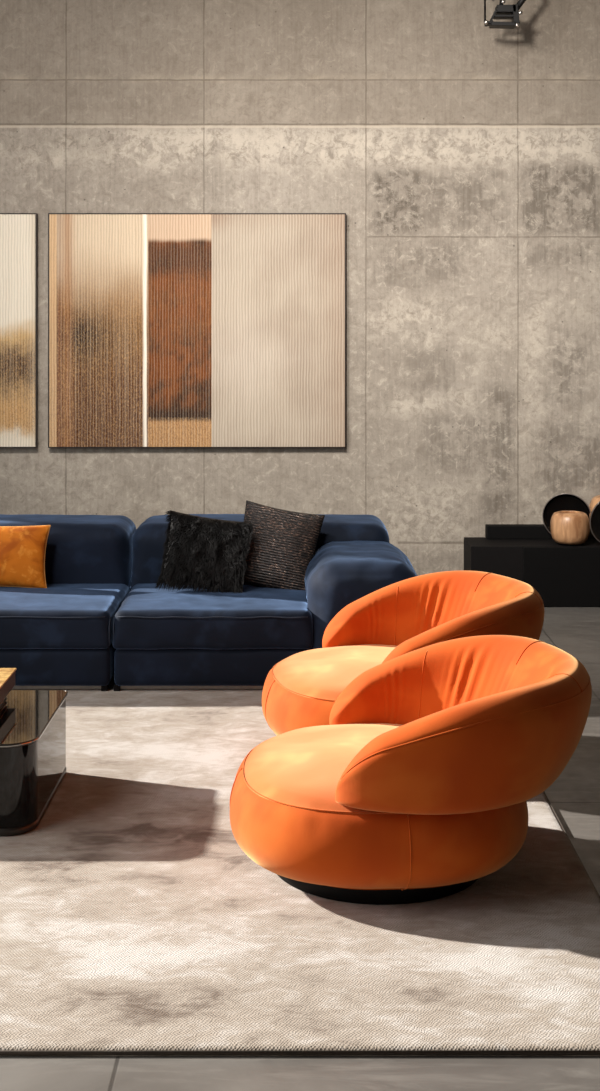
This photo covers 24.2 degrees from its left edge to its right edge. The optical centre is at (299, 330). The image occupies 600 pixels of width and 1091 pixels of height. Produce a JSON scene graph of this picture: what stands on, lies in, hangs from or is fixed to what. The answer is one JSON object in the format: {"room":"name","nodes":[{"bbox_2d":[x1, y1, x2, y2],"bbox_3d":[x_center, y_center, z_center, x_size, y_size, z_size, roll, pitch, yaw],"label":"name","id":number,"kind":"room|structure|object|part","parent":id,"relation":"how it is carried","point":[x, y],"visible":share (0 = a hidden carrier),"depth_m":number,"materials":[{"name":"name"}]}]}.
{"room":"living room","nodes":[
{"label":"living room","id":0,"kind":"room"},
{"bbox_2d":[0,0,599,575],"bbox_3d":[0.850,-0.700,8.500,7.500,4.600,0.001,0,0,0],"label":"wall","id":1,"kind":"structure","parent":0,"point":[460,155],"depth_m":8.50,"materials":[{"name":"concrete"}]},
{"bbox_2d":[0,213,37,447],"bbox_3d":[-2.209,-0.003,8.476,1.235,1.419,0.042,0,0,0],"label":"painting","id":2,"kind":"object","parent":1,"relation":"attached to","point":[18,231],"visible":1,"depth_m":8.46,"materials":[{"name":"paint"}]},
{"bbox_2d":[48,213,345,447],"bbox_3d":[-0.622,-0.003,8.476,1.800,1.419,0.042,0,0,0],"label":"painting","id":3,"kind":"object","parent":1,"relation":"attached to","point":[166,330],"visible":1,"depth_m":8.46,"materials":[{"name":"paint"}]},
{"bbox_2d":[0,607,599,1090],"bbox_3d":[0.825,1.650,3.250,7.950,0.100,10.900,0,0,0],"label":"floor","id":4,"kind":"structure","parent":0,"point":[574,796],"depth_m":3.05,"materials":[{"name":"tile"}]},
{"bbox_2d":[0,675,599,1055],"bbox_3d":[-0.828,1.590,4.853,3.349,0.018,3.539,0,0,0],"label":"rug","id":5,"kind":"object","parent":4,"relation":"on","point":[135,920],"visible":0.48,"depth_m":3.67,"materials":[{"name":"beige carpet"}]},
{"bbox_2d":[0,690,67,835],"bbox_3d":[-1.465,1.435,4.700,1.273,0.292,0.663,0,0,0],"label":"coffee table","id":6,"kind":"object","parent":5,"relation":"on","point":[32,722],"visible":1,"depth_m":4.51,"materials":[{"name":"black glass"}]},
{"bbox_3d":[-1.166,1.283,4.785,0.282,0.012,0.260,0,0,-2],"label":"magazine","id":7,"kind":"object","parent":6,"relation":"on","visible":0},
{"bbox_3d":[-1.172,1.270,4.785,0.282,0.012,0.260,0,0,2],"label":"magazine","id":8,"kind":"object","parent":7,"relation":"on","visible":0},
{"bbox_3d":[-1.162,1.257,4.785,0.282,0.012,0.260,0,0,-2],"label":"magazine","id":9,"kind":"object","parent":8,"relation":"on","visible":0},
{"bbox_2d":[0,668,16,702],"bbox_3d":[-1.164,1.220,4.790,0.328,0.060,0.308,0,0,0],"label":"decorative box","id":10,"kind":"object","parent":9,"relation":"on","point":[7,675],"visible":1,"depth_m":4.82,"materials":[{"name":"brown wood"}]},
{"bbox_3d":[-1.164,1.193,4.790,0.328,0.006,0.308,0,0,0],"label":"lid","id":11,"kind":"part","parent":10,"relation":"part of","materials":[{"name":"brown wood"}]},
{"bbox_2d":[0,514,416,690],"bbox_3d":[-1.102,1.256,6.699,3.309,0.651,1.192,0,0,0],"label":"sofa","id":12,"kind":"object","parent":5,"relation":"on","point":[100,614],"visible":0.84,"depth_m":6.15,"materials":[{"name":"blue fabric"}]},
{"bbox_2d":[0,525,50,587],"bbox_3d":[-1.472,1.075,6.690,0.543,0.305,0.163,0,0,4],"label":"throw pillow","id":13,"kind":"object","parent":12,"relation":"on","point":[22,548],"visible":1,"depth_m":6.64,"materials":[{"name":"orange fabric"}]},
{"bbox_3d":[-1.795,1.569,6.178,1.890,0.019,0.025,0,0,0],"label":"plinth rail","id":14,"kind":"part","parent":12,"relation":"part of","materials":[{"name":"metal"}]},
{"bbox_2d":[0,584,128,648],"bbox_3d":[-1.790,1.309,6.488,1.931,0.195,0.762,0,0,0],"label":"seat cushion","id":15,"kind":"object","parent":12,"relation":"on","point":[56,616],"depth_m":6.13,"materials":[{"name":"blue fabric"}]},
{"bbox_3d":[-1.794,1.173,7.037,1.920,0.482,0.512,0,0,0],"label":"backrest","id":16,"kind":"part","parent":12,"relation":"part of","materials":[{"name":"blue fabric"}]},
{"bbox_3d":[-0.190,1.569,6.178,1.220,0.019,0.025,0,0,0],"label":"plinth rail","id":17,"kind":"part","parent":12,"relation":"part of","materials":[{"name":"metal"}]},
{"bbox_2d":[155,510,254,592],"bbox_3d":[-0.443,1.062,6.584,0.462,0.427,0.228,0,0,1],"label":"throw pillow","id":18,"kind":"object","parent":12,"relation":"on","point":[209,554],"visible":0.98,"depth_m":6.53,"materials":[{"name":"black fur"}]},
{"bbox_2d":[112,583,312,649],"bbox_3d":[-0.382,1.310,6.489,0.890,0.196,0.763,0,0,0],"label":"seat cushion","id":19,"kind":"object","parent":12,"relation":"on","point":[144,617],"depth_m":6.12,"materials":[{"name":"blue fabric"}]},
{"bbox_3d":[-0.192,1.172,7.041,1.273,0.482,0.504,0,0,0],"label":"backrest","id":20,"kind":"part","parent":12,"relation":"part of","materials":[{"name":"blue fabric"}]},
{"bbox_2d":[243,500,324,589],"bbox_3d":[-0.110,1.045,6.710,0.451,0.449,0.178,0,0,8],"label":"throw pillow","id":21,"kind":"object","parent":12,"relation":"on","point":[283,544],"visible":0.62,"depth_m":6.65,"materials":[{"name":"fabric"}]},
{"bbox_3d":[0.287,1.295,6.550,0.530,0.559,0.892,0,0,0],"label":"armrest","id":22,"kind":"part","parent":12,"relation":"part of","materials":[{"name":"blue fabric"}]},
{"bbox_2d":[262,570,544,734],"bbox_3d":[0.395,1.275,5.320,1.093,0.613,0.967,0,0,-12],"label":"armchair","id":23,"kind":"object","parent":5,"relation":"on","point":[301,690],"visible":0.53,"depth_m":5.36,"materials":[{"name":"orange fabric"}]},
{"bbox_3d":[0.300,1.389,5.300,0.876,0.296,0.877,0,0,-12],"label":"seat","id":24,"kind":"part","parent":23,"relation":"part of","materials":[{"name":"orange fabric"}]},
{"bbox_3d":[0.544,1.160,5.352,0.769,0.380,0.944,0,0,-12],"label":"backrest","id":25,"kind":"part","parent":23,"relation":"part of","materials":[{"name":"orange fabric"}]},
{"bbox_2d":[230,635,591,904],"bbox_3d":[0.327,1.275,4.170,1.093,0.613,0.967,0,0,0],"label":"armchair","id":26,"kind":"object","parent":5,"relation":"on","point":[418,785],"visible":1,"depth_m":3.81,"materials":[{"name":"orange fabric"}]},
{"bbox_3d":[0.230,1.389,4.170,0.876,0.296,0.877,0,0,0],"label":"seat","id":27,"kind":"part","parent":26,"relation":"part of","materials":[{"name":"orange fabric"}]},
{"bbox_3d":[0.479,1.160,4.170,0.769,0.380,0.944,0,0,0],"label":"backrest","id":28,"kind":"part","parent":26,"relation":"part of","materials":[{"name":"orange fabric"}]},
{"bbox_2d":[464,524,599,606],"bbox_3d":[2.296,1.386,8.300,2.607,0.428,0.390,0,0,0],"label":"console","id":29,"kind":"object","parent":4,"relation":"on","point":[563,576],"visible":0.59,"depth_m":8.11},
{"bbox_2d":[542,493,590,533],"bbox_3d":[1.594,1.107,8.353,0.289,0.286,0.083,0,0,15],"label":"dish","id":30,"kind":"object","parent":29,"relation":"on","point":[565,501],"visible":0.49,"depth_m":8.36,"materials":[{"name":"ceramic"}]},
{"bbox_2d":[550,510,589,545],"bbox_3d":[1.582,1.155,8.205,0.226,0.190,0.226,0,0,0],"label":"wooden pot","id":31,"kind":"object","parent":29,"relation":"on","point":[568,528],"visible":1,"depth_m":8.12,"materials":[{"name":"brown wood"}]},
{"bbox_2d":[589,495,599,529],"bbox_3d":[1.879,1.116,8.325,0.321,0.270,0.321,0,0,0],"label":"wooden pot","id":32,"kind":"object","parent":29,"relation":"on","point":[596,499],"visible":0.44,"depth_m":8.29,"materials":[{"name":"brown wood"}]},
{"bbox_2d":[590,501,599,541],"bbox_3d":[1.822,1.100,8.138,0.305,0.302,0.085,0,0,-9],"label":"dish","id":33,"kind":"object","parent":29,"relation":"on","point":[595,514],"visible":1,"depth_m":8.12,"materials":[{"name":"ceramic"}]},
{"bbox_3d":[0.825,-3.100,3.250,7.950,0.200,10.900,0,0,0],"label":"ceiling","id":34,"kind":"structure","parent":0,"visible":0},
{"bbox_2d":[484,0,525,28],"bbox_3d":[1.209,-2.384,8.200,0.336,1.230,0.320,0,0,0],"label":"ceiling fixture","id":35,"kind":"object","parent":34,"relation":"hanging from","point":[512,12],"visible":1,"depth_m":8.16,"materials":[{"name":"metal"}]},
{"bbox_3d":[1.084,-2.396,8.200,0.011,1.184,0.011,0,0,23],"label":"rod","id":36,"kind":"part","parent":35,"relation":"part of","materials":[{"name":"black metal"}]},
{"bbox_3d":[1.314,-2.432,8.200,0.126,1.114,0.036,0,0,0],"label":"arm","id":37,"kind":"part","parent":35,"relation":"part of"}
]}

